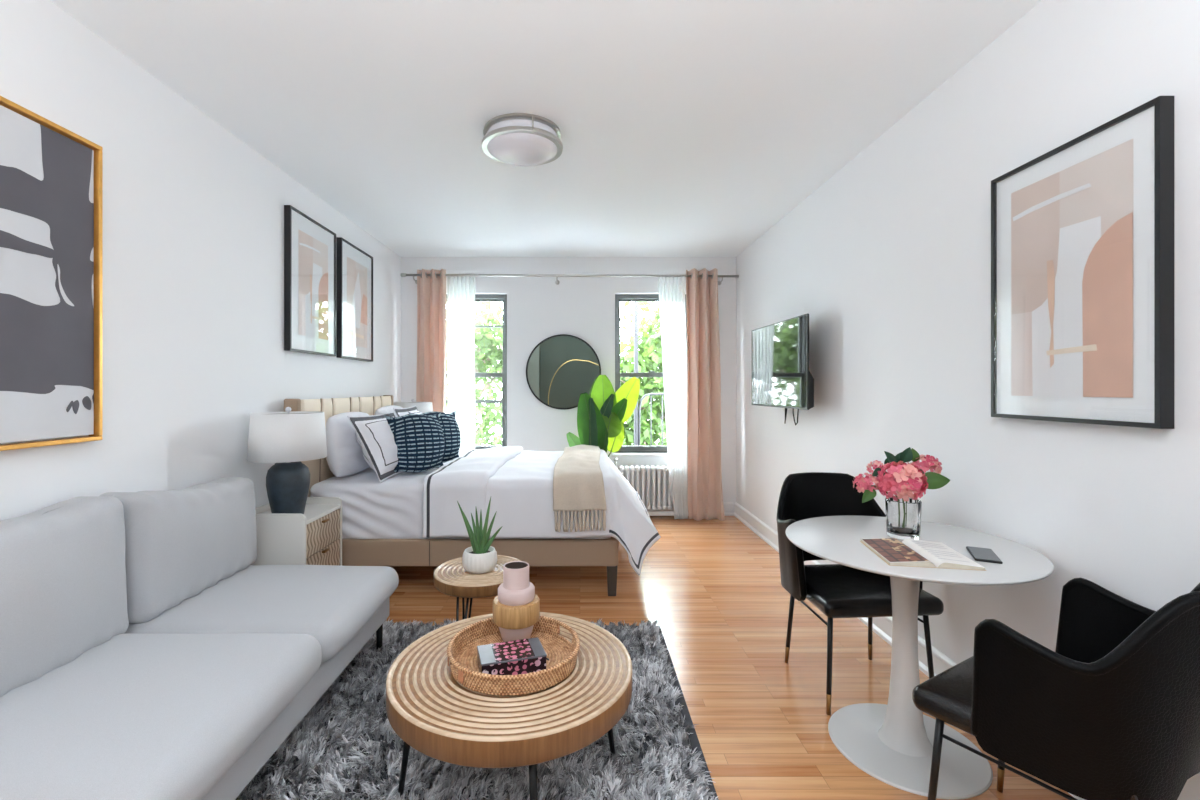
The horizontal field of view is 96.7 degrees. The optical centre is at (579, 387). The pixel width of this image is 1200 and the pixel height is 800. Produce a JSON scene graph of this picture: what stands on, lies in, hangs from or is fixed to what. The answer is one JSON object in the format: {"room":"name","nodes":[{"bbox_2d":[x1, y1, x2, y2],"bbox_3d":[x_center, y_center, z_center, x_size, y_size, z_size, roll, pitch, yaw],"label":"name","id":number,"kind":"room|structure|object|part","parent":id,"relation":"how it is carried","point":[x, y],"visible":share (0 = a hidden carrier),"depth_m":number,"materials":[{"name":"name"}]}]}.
{"room":"studio apartment","nodes":[
{"label":"studio apartment","id":0,"kind":"room"},
{"bbox_2d":[0,0,400,520],"bbox_3d":[-1.948,-0.021,1.715,0.150,2.700,8.330,0,0,0],"label":"wall","id":1,"kind":"structure","parent":0,"point":[193,214],"depth_m":2.44,"materials":[{"name":"white paint"}]},
{"bbox_2d":[0,96,102,450],"bbox_3d":[-1.851,-0.362,1.616,0.043,1.124,0.860,0,0,0],"label":"framed painting","id":2,"kind":"object","parent":1,"relation":"attached to","point":[51,176],"visible":1,"depth_m":1.85,"materials":[{"name":"grey paint"}]},
{"bbox_2d":[284,205,335,355],"bbox_3d":[-1.853,-0.698,3.692,0.040,0.920,0.635,0,0,0],"label":"framed print","id":3,"kind":"object","parent":1,"relation":"attached to","point":[309,246],"visible":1,"depth_m":3.62,"materials":[{"name":"white paper"}]},
{"bbox_2d":[336,237,372,361],"bbox_3d":[-1.853,-0.696,4.414,0.040,0.924,0.628,0,0,0],"label":"framed print","id":4,"kind":"object","parent":1,"relation":"attached to","point":[354,266],"visible":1,"depth_m":4.36,"materials":[{"name":"white paper"}]},
{"bbox_2d":[51,0,1041,256],"bbox_3d":[-0.120,-1.431,1.715,3.806,0.120,8.330,0,0,0],"label":"ceiling","id":5,"kind":"structure","parent":0,"point":[688,128],"depth_m":2.47,"materials":[{"name":"white paint"}]},
{"bbox_2d":[481,113,562,165],"bbox_3d":[-0.310,-1.300,2.860,0.438,0.141,0.434,0,0,0],"label":"flush ceiling light","id":6,"kind":"object","parent":5,"relation":"attached to","point":[517,139],"visible":1,"depth_m":2.74,"materials":[{"name":"white glass"}]},
{"bbox_3d":[-0.308,-1.360,2.860,0.416,0.022,0.416,0,0,0],"label":"ceiling plate","id":7,"kind":"part","parent":6,"relation":"part of","materials":[{"name":"silver metal"}]},
{"bbox_2d":[401,257,735,511],"bbox_3d":[-0.120,-0.021,5.700,3.506,2.700,0.240,0,0,0],"label":"wall","id":8,"kind":"structure","parent":0,"point":[538,308],"depth_m":5.58,"materials":[{"name":"white paint"}]},
{"bbox_2d":[446,294,506,448],"bbox_3d":[-1.157,-0.155,5.723,0.785,1.678,0.155,0,0,0],"label":"window","id":9,"kind":"structure","parent":8,"relation":"in","point":[478,297],"depth_m":5.67,"materials":[{"name":"grey metal"}]},
{"bbox_3d":[-1.157,-0.533,5.728,0.709,0.832,0.035,0,0,0],"label":"sash","id":10,"kind":"part","parent":9,"relation":"part of","materials":[{"name":"clear glass"}]},
{"bbox_3d":[-1.157,0.249,5.684,0.709,0.825,0.035,0,0,0],"label":"sash","id":11,"kind":"part","parent":9,"relation":"part of","materials":[{"name":"glass"}]},
{"bbox_2d":[526,334,600,409],"bbox_3d":[-0.173,-0.167,5.566,0.784,0.784,0.028,0,0,0],"label":"round mirror","id":12,"kind":"object","parent":8,"relation":"attached to","point":[561,368],"visible":0.81,"depth_m":5.56,"materials":[{"name":"green mirror"}]},
{"bbox_2d":[400,273,738,284],"bbox_3d":[-0.105,-1.125,5.503,3.450,0.101,0.155,0,0,0],"label":"curtain rod","id":13,"kind":"object","parent":8,"relation":"attached to","point":[557,281],"visible":0.92,"depth_m":5.44,"materials":[{"name":"silver metal"}]},
{"bbox_2d":[416,269,445,412],"bbox_3d":[-1.521,0.048,5.483,0.324,2.523,0.137,0,0,0],"label":"drape","id":14,"kind":"object","parent":13,"relation":"hanging from","point":[431,290],"visible":0.67,"depth_m":5.47,"materials":[{"name":"fabric"}]},
{"bbox_2d":[447,276,474,454],"bbox_3d":[-1.232,0.078,5.494,0.318,2.463,0.073,0,0,0],"label":"sheer curtain","id":15,"kind":"object","parent":13,"relation":"hanging from","point":[460,289],"visible":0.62,"depth_m":5.48,"materials":[{"name":"white fabric"}]},
{"bbox_2d":[658,276,687,518],"bbox_3d":[0.942,0.078,5.399,0.286,2.463,0.164,0,0,0],"label":"sheer curtain","id":16,"kind":"object","parent":13,"relation":"hanging from","point":[671,290],"visible":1,"depth_m":5.40,"materials":[{"name":"white fabric"}]},
{"bbox_2d":[686,268,724,520],"bbox_3d":[1.262,0.052,5.399,0.379,2.531,0.215,0,0,0],"label":"drape","id":17,"kind":"object","parent":13,"relation":"hanging from","point":[705,493],"visible":1,"depth_m":5.40,"materials":[{"name":"fabric"}]},
{"bbox_2d":[612,452,667,455],"bbox_3d":[0.758,0.698,5.607,0.845,0.028,0.125,0,0,0],"label":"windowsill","id":18,"kind":"structure","parent":8,"relation":"attached to","point":[618,453],"depth_m":5.54,"materials":[{"name":"white"}]},
{"bbox_2d":[615,294,687,451],"bbox_3d":[0.758,-0.155,5.700,0.785,1.678,0.110,0,0,0],"label":"window","id":19,"kind":"structure","parent":8,"relation":"in","point":[619,298],"depth_m":5.66,"materials":[{"name":"grey metal"}]},
{"bbox_3d":[0.758,-0.533,5.728,0.709,0.832,0.035,0,0,0],"label":"sash","id":20,"kind":"part","parent":19,"relation":"part of","materials":[{"name":"clear glass"}]},
{"bbox_3d":[0.758,0.249,5.684,0.709,0.825,0.035,0,0,0],"label":"sash","id":21,"kind":"part","parent":19,"relation":"part of","materials":[{"name":"grey metal"}]},
{"bbox_2d":[645,502,733,515],"bbox_3d":[-0.120,1.262,5.565,3.446,0.134,0.030,0,0,0],"label":"baseboard","id":22,"kind":"structure","parent":8,"relation":"attached to","point":[728,506],"depth_m":5.56,"materials":[{"name":"white"}]},
{"bbox_2d":[385,516,1072,799],"bbox_3d":[-0.120,1.389,1.715,3.806,0.120,8.330,0,0,0],"label":"floor","id":23,"kind":"structure","parent":0,"point":[720,603],"depth_m":2.76,"materials":[{"name":"brown wood"}]},
{"bbox_2d":[0,477,398,799],"bbox_3d":[-1.386,0.860,1.951,0.958,0.938,1.602,0,0,0],"label":"sofa","id":24,"kind":"object","parent":23,"relation":"on","point":[145,654],"visible":1,"depth_m":1.70,"materials":[{"name":"fabric"}]},
{"bbox_2d":[0,496,128,696],"bbox_3d":[-1.731,0.647,1.568,0.253,0.513,0.803,0,0,0],"label":"cushion","id":25,"kind":"object","parent":24,"relation":"on","point":[63,589],"depth_m":1.67,"materials":[{"name":"grey fabric"}]},
{"bbox_2d":[0,633,321,799],"bbox_3d":[-1.369,0.956,1.558,0.903,0.181,0.815,0,0,0],"label":"seat cushion","id":26,"kind":"object","parent":24,"relation":"on","point":[122,716],"depth_m":1.45,"materials":[{"name":"grey fabric"}]},
{"bbox_2d":[100,477,256,623],"bbox_3d":[-1.730,0.651,2.374,0.243,0.506,0.754,0,0,0],"label":"cushion","id":27,"kind":"object","parent":24,"relation":"on","point":[182,546],"depth_m":2.20,"materials":[{"name":"grey fabric"}]},
{"bbox_2d":[124,565,398,663],"bbox_3d":[-1.363,0.963,2.361,0.913,0.167,0.783,0,0,0],"label":"seat cushion","id":28,"kind":"object","parent":24,"relation":"on","point":[331,604],"depth_m":2.20,"materials":[{"name":"grey fabric"}]},
{"bbox_3d":[-1.000,1.244,2.660,0.032,0.170,0.032,0,0,0],"label":"leg","id":29,"kind":"part","parent":24,"relation":"part of","materials":[{"name":"black metal"}]},
{"bbox_2d":[251,497,341,565],"bbox_3d":[-1.649,1.002,3.075,0.388,0.655,0.450,0,0,0],"label":"nightstand","id":30,"kind":"object","parent":23,"relation":"on","point":[313,537],"visible":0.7,"depth_m":2.86,"materials":[{"name":"white paint"}]},
{"bbox_3d":[-1.657,0.906,2.859,0.373,0.465,0.018,0,0,0],"label":"panel","id":31,"kind":"part","parent":30,"relation":"part of","materials":[{"name":"white paint"}]},
{"bbox_2d":[247,407,326,513],"bbox_3d":[-1.635,0.411,2.990,0.396,0.612,0.396,0,0,0],"label":"table lamp","id":32,"kind":"object","parent":30,"relation":"on","point":[287,439],"visible":0.98,"depth_m":2.88,"materials":[{"name":"fabric"}]},
{"bbox_3d":[-1.635,0.266,2.990,0.396,0.253,0.396,0,0,0],"label":"lamp shade","id":33,"kind":"part","parent":32,"relation":"part of","materials":[{"name":"white fabric"}]},
{"bbox_3d":[-1.488,1.020,3.075,0.024,0.189,0.408,0,0,0],"label":"drawer","id":34,"kind":"part","parent":30,"relation":"part of","materials":[{"name":"brown wood"}]},
{"bbox_3d":[-1.488,0.831,3.075,0.024,0.180,0.408,0,0,0],"label":"drawer","id":35,"kind":"part","parent":30,"relation":"part of","materials":[{"name":"brown wood"}]},
{"bbox_3d":[-1.657,0.906,3.291,0.373,0.465,0.018,0,0,0],"label":"panel","id":36,"kind":"part","parent":30,"relation":"part of","materials":[{"name":"brown wood"}]},
{"bbox_2d":[284,395,617,595],"bbox_3d":[-0.798,0.698,4.163,2.086,1.262,1.714,0,0,0],"label":"upholstered bed","id":37,"kind":"object","parent":23,"relation":"on","point":[382,522],"visible":0.26,"depth_m":3.40,"materials":[{"name":"beige fabric"}]},
{"bbox_2d":[326,412,369,476],"bbox_3d":[-1.610,0.389,3.790,0.245,0.437,0.679,0,0,3],"label":"pillow","id":38,"kind":"object","parent":37,"relation":"on","point":[345,457],"visible":0.67,"depth_m":3.53,"materials":[{"name":"fabric"}]},
{"bbox_2d":[347,412,399,481],"bbox_3d":[-1.370,0.394,3.781,0.298,0.426,0.714,0,0,9],"label":"sham","id":39,"kind":"object","parent":37,"relation":"on","point":[374,434],"visible":0.59,"depth_m":3.53,"materials":[{"name":"white fabric"}]},
{"bbox_2d":[374,405,401,416],"bbox_3d":[-1.616,0.379,4.600,0.256,0.457,0.657,0,0,5],"label":"pillow","id":40,"kind":"object","parent":37,"relation":"on","point":[386,409],"visible":0.09,"depth_m":4.43,"materials":[{"name":"fabric"}]},
{"bbox_2d":[393,405,421,416],"bbox_3d":[-1.382,0.382,4.560,0.262,0.450,0.700,0,0,-3],"label":"sham","id":41,"kind":"object","parent":37,"relation":"on","point":[399,412],"visible":0.15,"depth_m":4.45,"materials":[{"name":"white fabric"}]},
{"bbox_2d":[385,413,444,472],"bbox_3d":[-1.175,0.395,3.820,0.434,0.424,0.281,0,0,-45],"label":"cushion","id":42,"kind":"object","parent":37,"relation":"on","point":[418,438],"visible":0.88,"depth_m":3.72,"materials":[{"name":"blue fabric"}]},
{"bbox_2d":[408,410,460,462],"bbox_3d":[-1.149,0.395,4.250,0.431,0.424,0.282,0,0,-44],"label":"cushion","id":43,"kind":"object","parent":37,"relation":"on","point":[448,423],"visible":0.36,"depth_m":4.22,"materials":[{"name":"blue fabric"}]},
{"bbox_3d":[-0.765,0.799,4.170,1.950,0.378,1.560,0,0,0],"label":"mattress","id":44,"kind":"part","parent":37,"relation":"part of","materials":[{"name":"white fabric"}]},
{"bbox_3d":[-0.755,1.049,4.175,2.000,0.170,1.590,0,0,0],"label":"rail","id":45,"kind":"part","parent":37,"relation":"part of","materials":[{"name":"beige fabric"}]},
{"bbox_2d":[423,446,660,574],"bbox_3d":[-0.229,0.839,4.170,1.512,0.639,1.807,0,0,0],"label":"duvet","id":46,"kind":"object","parent":37,"relation":"on","point":[518,482],"visible":0.89,"depth_m":3.35,"materials":[{"name":"white fabric"}]},
{"bbox_2d":[553,445,605,531],"bbox_3d":[-0.001,0.705,4.109,0.357,0.373,1.637,0,0,0],"label":"fringed throw","id":47,"kind":"object","parent":46,"relation":"on","point":[578,484],"visible":1,"depth_m":3.32,"materials":[{"name":"beige fabric"}]},
{"bbox_3d":[0.205,1.229,3.425,0.068,0.200,0.068,0,0,0],"label":"leg","id":48,"kind":"part","parent":37,"relation":"part of","materials":[{"name":"brown wood"}]},
{"bbox_2d":[235,618,718,799],"bbox_3d":[-0.438,1.298,1.947,1.792,0.059,2.074,0,0,0],"label":"shag rug","id":49,"kind":"object","parent":23,"relation":"on","point":[346,747],"visible":0.37,"depth_m":1.87,"materials":[{"name":"grey carpet"}]},
{"bbox_2d":[434,555,520,620],"bbox_3d":[-0.484,1.101,2.600,0.444,0.445,0.444,0,0,-26],"label":"round side table","id":50,"kind":"object","parent":49,"relation":"on","point":[451,578],"visible":0.45,"depth_m":2.47,"materials":[{"name":"brown wood"}]},
{"bbox_3d":[-0.544,1.132,2.464,0.110,0.383,0.077,0,0,24],"label":"leg","id":51,"kind":"part","parent":50,"relation":"part of","materials":[{"name":"black metal"}]},
{"bbox_3d":[-0.572,1.132,2.720,0.110,0.383,0.078,0,0,-36],"label":"leg","id":52,"kind":"part","parent":50,"relation":"part of","materials":[{"name":"black metal"}]},
{"bbox_2d":[457,497,501,573],"bbox_3d":[-0.492,0.702,2.593,0.174,0.355,0.183,0,0,-37],"label":"aloe","id":53,"kind":"object","parent":50,"relation":"on","point":[481,557],"visible":1,"depth_m":2.56,"materials":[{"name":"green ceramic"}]},
{"bbox_2d":[462,546,496,573],"bbox_3d":[-0.486,0.832,2.588,0.169,0.095,0.169,0,0,0],"label":"pot","id":54,"kind":"object","parent":50,"relation":"on","point":[475,560],"depth_m":2.53,"materials":[{"name":"white ceramic"}]},
{"bbox_2d":[386,612,631,799],"bbox_3d":[-0.226,1.119,1.790,0.800,0.410,0.800,0,0,0],"label":"round coffee table","id":55,"kind":"object","parent":49,"relation":"on","point":[434,714],"visible":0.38,"depth_m":1.55,"materials":[{"name":"brown wood"}]},
{"bbox_3d":[-0.541,1.161,1.694,0.080,0.327,0.060,0,0,-17],"label":"leg","id":56,"kind":"part","parent":55,"relation":"part of","materials":[{"name":"black metal"}]},
{"bbox_2d":[447,616,579,695],"bbox_3d":[-0.220,0.881,1.788,0.440,0.066,0.440,0,0,-18],"label":"rattan tray","id":57,"kind":"object","parent":55,"relation":"on","point":[462,648],"visible":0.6,"depth_m":1.76,"materials":[{"name":"brown wicker"}]},
{"bbox_2d":[477,637,548,674],"bbox_3d":[-0.212,0.874,1.725,0.227,0.056,0.126,0,0,-17],"label":"book","id":58,"kind":"object","parent":57,"relation":"in","point":[523,656],"visible":0.93,"depth_m":1.69,"materials":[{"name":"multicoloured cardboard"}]},
{"bbox_2d":[491,639,534,661],"bbox_3d":[-0.218,0.846,1.723,0.124,0.001,0.122,0,0,-17],"label":"print","id":59,"kind":"object","parent":58,"relation":"on","point":[523,650],"depth_m":1.71},
{"bbox_2d":[493,561,539,641],"bbox_3d":[-0.229,0.769,1.918,0.168,0.266,0.168,0,0,0],"label":"vase","id":60,"kind":"object","parent":57,"relation":"in","point":[516,607],"visible":0.99,"depth_m":1.87,"materials":[{"name":"pink ceramic"}]},
{"bbox_3d":[-0.130,1.161,1.475,0.060,0.327,0.080,0,0,-17],"label":"leg","id":61,"kind":"part","parent":55,"relation":"part of","materials":[{"name":"black metal"}]},
{"bbox_3d":[0.089,1.161,1.886,0.080,0.327,0.060,0,0,-17],"label":"leg","id":62,"kind":"part","parent":55,"relation":"part of","materials":[{"name":"black metal"}]},
{"bbox_2d":[567,375,639,456],"bbox_3d":[0.229,0.601,5.148,0.715,1.456,0.334,0,0,0],"label":"leaf plant","id":63,"kind":"object","parent":23,"relation":"on","point":[601,416],"visible":0.81,"depth_m":5.09,"materials":[{"name":"green plant"}]},
{"bbox_2d":[613,458,673,514],"bbox_3d":[0.700,1.024,5.470,0.717,0.611,0.154,0,0,0],"label":"radiator","id":64,"kind":"object","parent":23,"relation":"on","point":[652,468],"visible":0.62,"depth_m":5.42,"materials":[{"name":"white metal"}]},
{"bbox_3d":[0.724,1.270,5.397,0.668,0.038,0.008,0,0,0],"label":"rail","id":65,"kind":"part","parent":64,"relation":"part of","materials":[{"name":"white metal"}]},
{"bbox_2d":[777,472,943,714],"bbox_3d":[1.221,0.881,2.453,0.604,0.897,0.606,0,0,-4],"label":"leather armchair","id":66,"kind":"object","parent":23,"relation":"on","point":[837,590],"visible":0.62,"depth_m":2.40,"materials":[{"name":"black leather"}]},
{"bbox_3d":[1.014,1.089,2.564,0.021,0.322,0.053,0,0,-38],"label":"leg","id":67,"kind":"part","parent":66,"relation":"part of","materials":[{"name":"black metal"}]},
{"bbox_3d":[1.025,1.089,2.190,0.021,0.322,0.048,0,0,38],"label":"leg","id":68,"kind":"part","parent":66,"relation":"part of","materials":[{"name":"black metal"}]},
{"bbox_3d":[1.411,1.089,2.592,0.021,0.322,0.053,0,0,30],"label":"leg","id":69,"kind":"part","parent":66,"relation":"part of","materials":[{"name":"black metal"}]},
{"bbox_3d":[1.226,0.890,2.385,0.501,0.086,0.470,0,0,-4],"label":"seat","id":70,"kind":"part","parent":66,"relation":"part of","materials":[{"name":"black leather"}]},
{"bbox_3d":[1.452,1.089,2.220,0.048,0.322,0.021,0,0,44],"label":"leg","id":71,"kind":"part","parent":66,"relation":"part of","materials":[{"name":"black metal"}]},
{"bbox_2d":[785,516,1053,799],"bbox_3d":[1.206,0.950,1.980,0.828,0.758,0.828,0,0,0],"label":"pedestal table","id":72,"kind":"object","parent":23,"relation":"on","point":[892,743],"visible":0.85,"depth_m":1.93,"materials":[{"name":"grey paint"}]},
{"bbox_2d":[885,498,921,539],"bbox_3d":[1.242,0.500,2.050,0.119,0.142,0.119,0,0,0],"label":"glass vase","id":73,"kind":"object","parent":72,"relation":"on","point":[903,519],"visible":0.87,"depth_m":2.00,"materials":[{"name":"clear glass"}]},
{"bbox_2d":[852,468,898,502],"bbox_3d":[1.135,0.423,2.023,0.187,0.240,0.105,0,0,0],"label":"hydrangea","id":74,"kind":"object","parent":73,"relation":"in","point":[864,485],"visible":0.9,"depth_m":2.00,"materials":[{"name":"pink plant"}]},
{"bbox_2d":[866,458,899,501],"bbox_3d":[1.181,0.406,2.079,0.119,0.275,0.068,0,0,0],"label":"hydrangea","id":75,"kind":"object","parent":73,"relation":"in","point":[886,461],"visible":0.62,"depth_m":2.08,"materials":[{"name":"pink plant"}]},
{"bbox_2d":[876,447,949,501],"bbox_3d":[1.236,0.385,2.012,0.243,0.316,0.173,0,0,-19],"label":"hydrangea","id":76,"kind":"object","parent":73,"relation":"in","point":[897,468],"visible":0.99,"depth_m":1.97,"materials":[{"name":"pink plant"}]},
{"bbox_2d":[906,448,941,502],"bbox_3d":[1.334,0.390,2.063,0.154,0.307,0.103,0,0,-45],"label":"hydrangea","id":77,"kind":"object","parent":73,"relation":"in","point":[928,462],"visible":0.59,"depth_m":2.06,"materials":[{"name":"pink plant"}]},
{"bbox_2d":[860,538,986,570],"bbox_3d":[1.157,0.562,1.828,0.280,0.019,0.278,0,0,10],"label":"open book","id":78,"kind":"object","parent":72,"relation":"on","point":[908,552],"visible":1,"depth_m":1.79,"materials":[{"name":"white paper"}]},
{"bbox_2d":[966,546,1002,563],"bbox_3d":[1.371,0.566,1.812,0.074,0.009,0.156,0,0,27],"label":"mobile phone","id":79,"kind":"object","parent":72,"relation":"on","point":[979,554],"visible":1,"depth_m":1.79,"materials":[{"name":"black plastic"}]},
{"bbox_2d":[912,578,1199,799],"bbox_3d":[1.324,0.881,1.416,0.604,0.897,0.606,0,0,-30],"label":"leather armchair","id":80,"kind":"object","parent":23,"relation":"on","point":[1112,713],"visible":1,"depth_m":1.22,"materials":[{"name":"black leather"}]},
{"bbox_3d":[1.013,1.089,1.521,0.048,0.322,0.021,0,0,17],"label":"leg","id":81,"kind":"part","parent":80,"relation":"part of","materials":[{"name":"black metal"}]},
{"bbox_3d":[1.383,1.089,1.739,0.021,0.322,0.048,0,0,12],"label":"leg","id":82,"kind":"part","parent":80,"relation":"part of","materials":[{"name":"black metal"}]},
{"bbox_3d":[1.289,0.890,1.475,0.501,0.086,0.470,0,0,-30],"label":"seat","id":83,"kind":"part","parent":80,"relation":"part of","materials":[{"name":"black leather"}]},
{"bbox_3d":[-1.649,1.002,5.247,0.388,0.655,0.450,0,0,0],"label":"nightstand","id":84,"kind":"object","parent":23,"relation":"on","visible":0},
{"bbox_2d":[393,399,432,412],"bbox_3d":[-1.630,0.411,5.200,0.396,0.612,0.396,0,0,0],"label":"table lamp","id":85,"kind":"object","parent":84,"relation":"on","point":[423,407],"visible":0.29,"depth_m":5.08,"materials":[{"name":"fabric"}]},
{"bbox_2d":[736,0,1199,799],"bbox_3d":[1.708,-0.021,1.715,0.150,2.700,8.330,0,0,0],"label":"wall","id":86,"kind":"structure","parent":0,"point":[888,260],"depth_m":2.17,"materials":[{"name":"white paint"}]},
{"bbox_2d":[752,313,813,424],"bbox_3d":[1.536,-0.111,3.960,0.195,0.743,1.019,0,0,0],"label":"television","id":87,"kind":"object","parent":86,"relation":"attached to","point":[782,377],"visible":1,"depth_m":3.84,"materials":[{"name":"black plastic"}]},
{"bbox_2d":[734,502,1084,799],"bbox_3d":[1.618,1.262,1.640,0.030,0.134,7.880,0,0,0],"label":"baseboard","id":88,"kind":"structure","parent":86,"relation":"attached to","point":[882,626],"depth_m":2.86,"materials":[{"name":"white"}]},
{"bbox_2d":[991,96,1173,428],"bbox_3d":[1.613,-0.345,1.766,0.040,0.915,0.603,0,0,0],"label":"framed print","id":89,"kind":"object","parent":86,"relation":"attached to","point":[1082,231],"visible":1,"depth_m":1.67,"materials":[{"name":"paper"}]},
{"label":"outside","id":90,"kind":"structure","parent":0,"visible":0},
{"bbox_3d":[0.000,4.929,25.540,60.000,0.200,38.920,0,0,0],"label":"ground","id":91,"kind":"structure","parent":90,"visible":0},
{"bbox_2d":[446,302,502,445],"bbox_3d":[-2.200,1.130,10.708,4.278,7.421,4.173,0,0,0],"label":"leafy tree","id":92,"kind":"object","parent":91,"relation":"on","point":[487,354],"visible":0.19,"depth_m":10.12,"materials":[{"name":"green plant"}]},
{"bbox_2d":[620,302,666,445],"bbox_3d":[1.456,1.294,10.192,4.526,7.082,3.855,0,0,0],"label":"leafy tree","id":93,"kind":"object","parent":91,"relation":"on","point":[650,348],"visible":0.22,"depth_m":9.40,"materials":[{"name":"green plant"}]},
{"bbox_2d":[634,302,663,445],"bbox_3d":[1.400,0.979,6.650,1.800,7.700,0.600,0,0,0],"label":"fire escape","id":94,"kind":"object","parent":91,"relation":"on","point":[637,412],"visible":0.2,"depth_m":6.88,"materials":[{"name":"grey paint"}]},
{"bbox_3d":[0.725,0.979,6.905,0.050,7.700,0.050,0,0,0],"label":"post","id":95,"kind":"part","parent":94,"relation":"part of","materials":[{"name":"grey metal"}]},
{"bbox_3d":[1.473,0.521,6.900,1.454,0.916,0.028,0,0,0],"label":"handrail","id":96,"kind":"part","parent":94,"relation":"part of","materials":[{"name":"grey metal"}]}
]}

